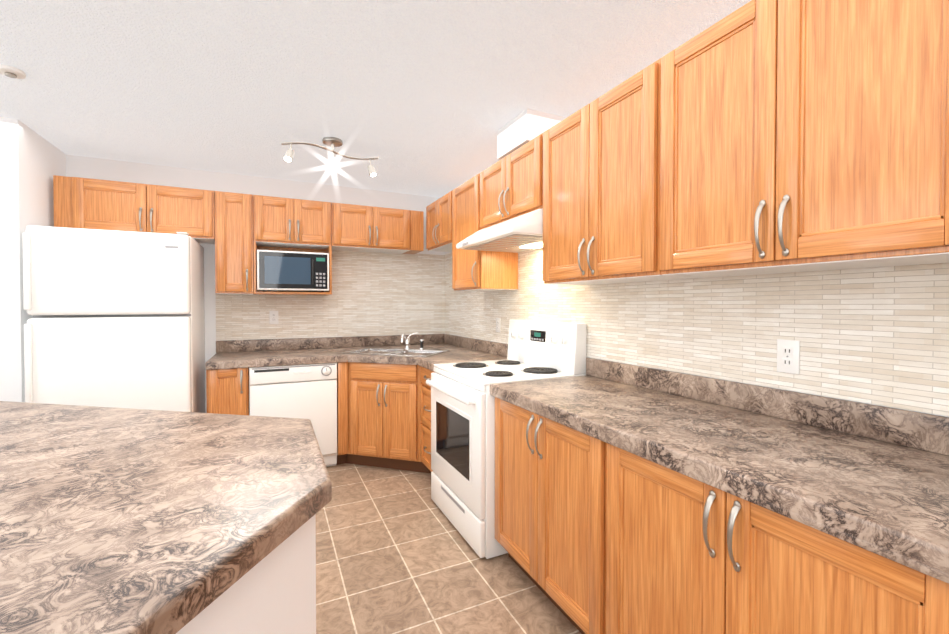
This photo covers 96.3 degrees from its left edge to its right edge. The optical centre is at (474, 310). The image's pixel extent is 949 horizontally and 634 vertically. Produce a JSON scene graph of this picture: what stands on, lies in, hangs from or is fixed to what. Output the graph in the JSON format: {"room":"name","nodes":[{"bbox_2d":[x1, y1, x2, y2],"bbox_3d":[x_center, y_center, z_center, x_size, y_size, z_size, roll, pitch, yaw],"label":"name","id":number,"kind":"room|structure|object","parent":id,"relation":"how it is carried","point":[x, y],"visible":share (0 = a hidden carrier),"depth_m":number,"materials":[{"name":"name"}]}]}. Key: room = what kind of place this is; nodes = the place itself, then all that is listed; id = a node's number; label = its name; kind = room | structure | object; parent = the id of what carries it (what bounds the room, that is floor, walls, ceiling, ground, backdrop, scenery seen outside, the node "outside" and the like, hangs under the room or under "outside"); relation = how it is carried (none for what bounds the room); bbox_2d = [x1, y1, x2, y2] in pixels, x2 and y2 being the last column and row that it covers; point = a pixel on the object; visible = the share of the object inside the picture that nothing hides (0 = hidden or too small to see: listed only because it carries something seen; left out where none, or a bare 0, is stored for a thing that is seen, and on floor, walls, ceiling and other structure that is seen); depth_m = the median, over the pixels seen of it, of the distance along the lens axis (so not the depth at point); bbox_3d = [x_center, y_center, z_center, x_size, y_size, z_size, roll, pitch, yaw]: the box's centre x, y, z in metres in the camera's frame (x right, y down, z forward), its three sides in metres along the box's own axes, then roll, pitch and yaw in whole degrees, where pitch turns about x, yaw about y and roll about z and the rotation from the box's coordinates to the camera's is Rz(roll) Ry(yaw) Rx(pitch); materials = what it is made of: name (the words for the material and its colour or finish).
{"room":"kitchen","nodes":[
{"label":"kitchen","id":0,"kind":"room"},
{"bbox_2d":[0,117,65,401],"bbox_3d":[-4.698,0.071,2.038,4.000,2.420,0.760,0,1,-25],"label":"wall","id":1,"kind":"structure","parent":0,"point":[32,162],"depth_m":2.55,"materials":[{"name":"white paint"}]},
{"bbox_2d":[66,154,444,412],"bbox_3d":[-1.681,0.046,3.843,3.200,2.420,0.100,0,1,-25],"label":"wall","id":2,"kind":"structure","parent":0,"point":[105,169],"depth_m":3.55,"materials":[{"name":"white paint"}]},
{"bbox_2d":[53,175,423,294],"bbox_3d":[-1.719,-0.534,3.554,2.630,0.793,0.357,0,1,-25],"label":"wall cabinets","id":3,"kind":"object","parent":2,"relation":"attached to","point":[238,230],"visible":0.96,"depth_m":3.34,"materials":[{"name":"brown wood"}]},
{"bbox_2d":[257,250,328,291],"bbox_3d":[-1.546,-0.328,3.629,0.549,0.331,0.332,0,1,-25],"label":"microwave","id":4,"kind":"object","parent":3,"relation":"in","point":[292,271],"visible":1,"depth_m":3.49,"materials":[{"name":"white"}]},
{"bbox_2d":[216,250,444,340],"bbox_3d":[-1.234,-0.167,3.994,2.060,0.818,0.006,0,1,-25],"label":"wall tiles","id":5,"kind":"structure","parent":2,"relation":"attached to","point":[375,294],"depth_m":4.05,"materials":[{"name":"tile"}]},
{"bbox_2d":[269,311,278,323],"bbox_3d":[-1.763,0.057,3.736,0.072,0.116,0.008,0,1,-25],"label":"electrical outlet","id":6,"kind":"object","parent":5,"relation":"attached to","point":[273,317],"visible":1,"depth_m":3.73,"materials":[{"name":"white plastic"}]},
{"bbox_2d":[0,0,750,197],"bbox_3d":[-1.719,-1.151,-0.625,7.100,0.100,8.100,0,1,-25],"label":"ceiling","id":7,"kind":"structure","parent":0,"point":[430,98],"depth_m":2.05,"materials":[{"name":"grey paint"}]},
{"bbox_2d":[0,64,25,78],"bbox_3d":[-2.185,-1.121,2.002,0.100,0.033,0.100,0,1,-25],"label":"smoke detector","id":8,"kind":"object","parent":7,"relation":"attached to","point":[11,71],"visible":1,"depth_m":1.99,"materials":[{"name":"white plastic"}]},
{"bbox_2d":[281,137,378,176],"bbox_3d":[-0.957,-1.049,2.865,0.624,0.202,0.130,-1,1,-36],"label":"track light","id":9,"kind":"object","parent":7,"relation":"attached to","point":[332,142],"visible":1,"depth_m":2.83,"materials":[{"name":"silver metal"}]},
{"bbox_2d":[497,108,566,158],"bbox_3d":[0.370,-1.059,2.628,0.330,0.177,0.350,0,1,-25],"label":"duct","id":10,"kind":"object","parent":7,"relation":"attached to","point":[527,125],"visible":0.43,"depth_m":2.47,"materials":[{"name":"white paint"}]},
{"bbox_2d":[316,463,580,633],"bbox_3d":[-1.719,1.369,-0.589,7.100,0.100,8.100,0,1,-25],"label":"floor","id":11,"kind":"structure","parent":0,"point":[396,553],"depth_m":2.07,"materials":[{"name":"tile"}]},
{"bbox_2d":[22,225,204,412],"bbox_3d":[-2.428,0.370,2.991,0.815,1.796,0.742,0,1,-25],"label":"fridge","id":12,"kind":"object","parent":11,"relation":"on","point":[117,320],"visible":0.69,"depth_m":2.68,"materials":[{"name":"white metal"}]},
{"bbox_2d":[0,401,331,633],"bbox_3d":[-1.493,0.840,1.022,2.300,0.912,1.300,0,1,11],"label":"kitchen island","id":13,"kind":"object","parent":11,"relation":"on","point":[126,521],"visible":1,"depth_m":0.84,"materials":[{"name":"laminate"}]},
{"bbox_2d":[206,368,248,414],"bbox_3d":[-1.904,0.829,3.327,0.264,0.868,0.650,0,1,-25],"label":"base cabinet","id":14,"kind":"object","parent":11,"relation":"on","point":[227,391],"visible":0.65,"depth_m":3.07,"materials":[{"name":"brown wood"}]},
{"bbox_2d":[249,363,336,466],"bbox_3d":[-1.498,0.828,3.518,0.624,0.865,0.639,0,1,-25],"label":"dishwasher","id":15,"kind":"object","parent":11,"relation":"on","point":[306,391],"visible":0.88,"depth_m":3.27,"materials":[{"name":"white metal"}]},
{"bbox_2d":[336,362,430,472],"bbox_3d":[-0.610,0.823,3.736,1.158,0.868,1.025,0,1,-25],"label":"base cabinet","id":16,"kind":"object","parent":11,"relation":"on","point":[379,422],"visible":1,"depth_m":3.35,"materials":[{"name":"brown wood"}]},
{"bbox_2d":[205,332,507,370],"bbox_3d":[-0.920,0.302,3.340,2.058,0.216,1.466,0,1,-25],"label":"countertop","id":17,"kind":"structure","parent":16,"relation":"on","point":[427,351],"depth_m":3.59,"materials":[{"name":"laminate"}]},
{"bbox_2d":[342,347,449,356],"bbox_3d":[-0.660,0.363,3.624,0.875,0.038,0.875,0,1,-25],"label":"sink","id":18,"kind":"object","parent":17,"relation":"in","point":[373,351],"depth_m":3.69,"materials":[{"name":"silver metal"}]},
{"bbox_2d":[401,332,423,349],"bbox_3d":[-0.562,0.265,3.767,0.204,0.154,0.145,0,1,-25],"label":"faucet","id":19,"kind":"object","parent":17,"relation":"on","point":[407,340],"depth_m":3.77,"materials":[{"name":"silver metal"}]},
{"bbox_2d":[420,366,433,471],"bbox_3d":[-0.065,0.831,3.184,0.650,0.868,0.436,0,1,-25],"label":"base cabinet","id":20,"kind":"object","parent":11,"relation":"on","point":[425,424],"visible":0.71,"depth_m":3.14,"materials":[{"name":"brown wood"}]},
{"bbox_2d":[426,319,586,558],"bbox_3d":[0.151,0.671,2.620,0.728,1.205,0.758,0,1,-25],"label":"stove","id":21,"kind":"object","parent":11,"relation":"on","point":[463,448],"visible":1,"depth_m":2.42,"materials":[{"name":"white metal"}]},
{"bbox_2d":[495,397,582,633],"bbox_3d":[0.561,0.849,1.912,0.615,0.868,0.871,0,1,-25],"label":"base cabinet","id":22,"kind":"object","parent":11,"relation":"on","point":[539,459],"depth_m":1.77,"materials":[{"name":"brown wood"}]},
{"bbox_2d":[490,358,948,583],"bbox_3d":[0.897,0.362,1.181,0.638,0.157,2.468,0,1,-25],"label":"countertop","id":23,"kind":"structure","parent":22,"relation":"on","point":[872,478],"depth_m":1.20,"materials":[{"name":"laminate"}]},
{"bbox_2d":[583,433,910,633],"bbox_3d":[0.902,0.859,1.196,0.615,0.868,1.004,0,1,-25],"label":"base cabinet","id":24,"kind":"object","parent":11,"relation":"on","point":[593,535],"depth_m":1.10,"materials":[{"name":"brown wood"}]},
{"bbox_2d":[907,568,948,633],"bbox_3d":[1.246,0.869,0.476,0.615,0.868,0.881,0,1,-25],"label":"base cabinet","id":25,"kind":"object","parent":11,"relation":"on","point":[927,596],"depth_m":0.73,"materials":[{"name":"brown wood"}]},
{"bbox_2d":[445,252,948,416],"bbox_3d":[1.462,0.088,0.855,0.100,2.420,8.000,0,1,-25],"label":"wall","id":26,"kind":"structure","parent":0,"point":[757,385],"depth_m":1.53,"materials":[{"name":"white paint"}]},
{"bbox_2d":[426,0,948,291],"bbox_3d":[0.599,-0.551,2.104,0.357,0.818,4.314,0,1,-25],"label":"wall cabinets","id":27,"kind":"object","parent":26,"relation":"attached to","point":[756,137],"visible":0.98,"depth_m":1.30,"materials":[{"name":"brown wood"}]},
{"bbox_2d":[456,209,542,252],"bbox_3d":[0.256,-0.483,2.654,0.496,0.144,0.756,0,1,-25],"label":"range hood","id":28,"kind":"object","parent":27,"relation":"attached to","point":[522,233],"visible":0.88,"depth_m":2.48,"materials":[{"name":"white metal"}]},
{"bbox_2d":[445,248,948,415],"bbox_3d":[0.705,0.207,2.320,0.006,1.540,4.694,0,1,-25],"label":"wall tiles","id":29,"kind":"structure","parent":26,"relation":"attached to","point":[877,335],"depth_m":1.55,"materials":[{"name":"tile"}]},
{"bbox_2d":[496,318,500,331],"bbox_3d":[0.188,0.112,3.384,0.008,0.116,0.072,0,1,-25],"label":"electrical outlet","id":30,"kind":"object","parent":29,"relation":"attached to","point":[498,324],"visible":1,"depth_m":3.37,"materials":[{"name":"white plastic"}]},
{"bbox_2d":[777,339,799,373],"bbox_3d":[1.095,0.159,1.484,0.008,0.116,0.072,0,1,-25],"label":"electrical outlet","id":31,"kind":"object","parent":29,"relation":"attached to","point":[788,356],"visible":1,"depth_m":1.48,"materials":[{"name":"white plastic"}]}
]}

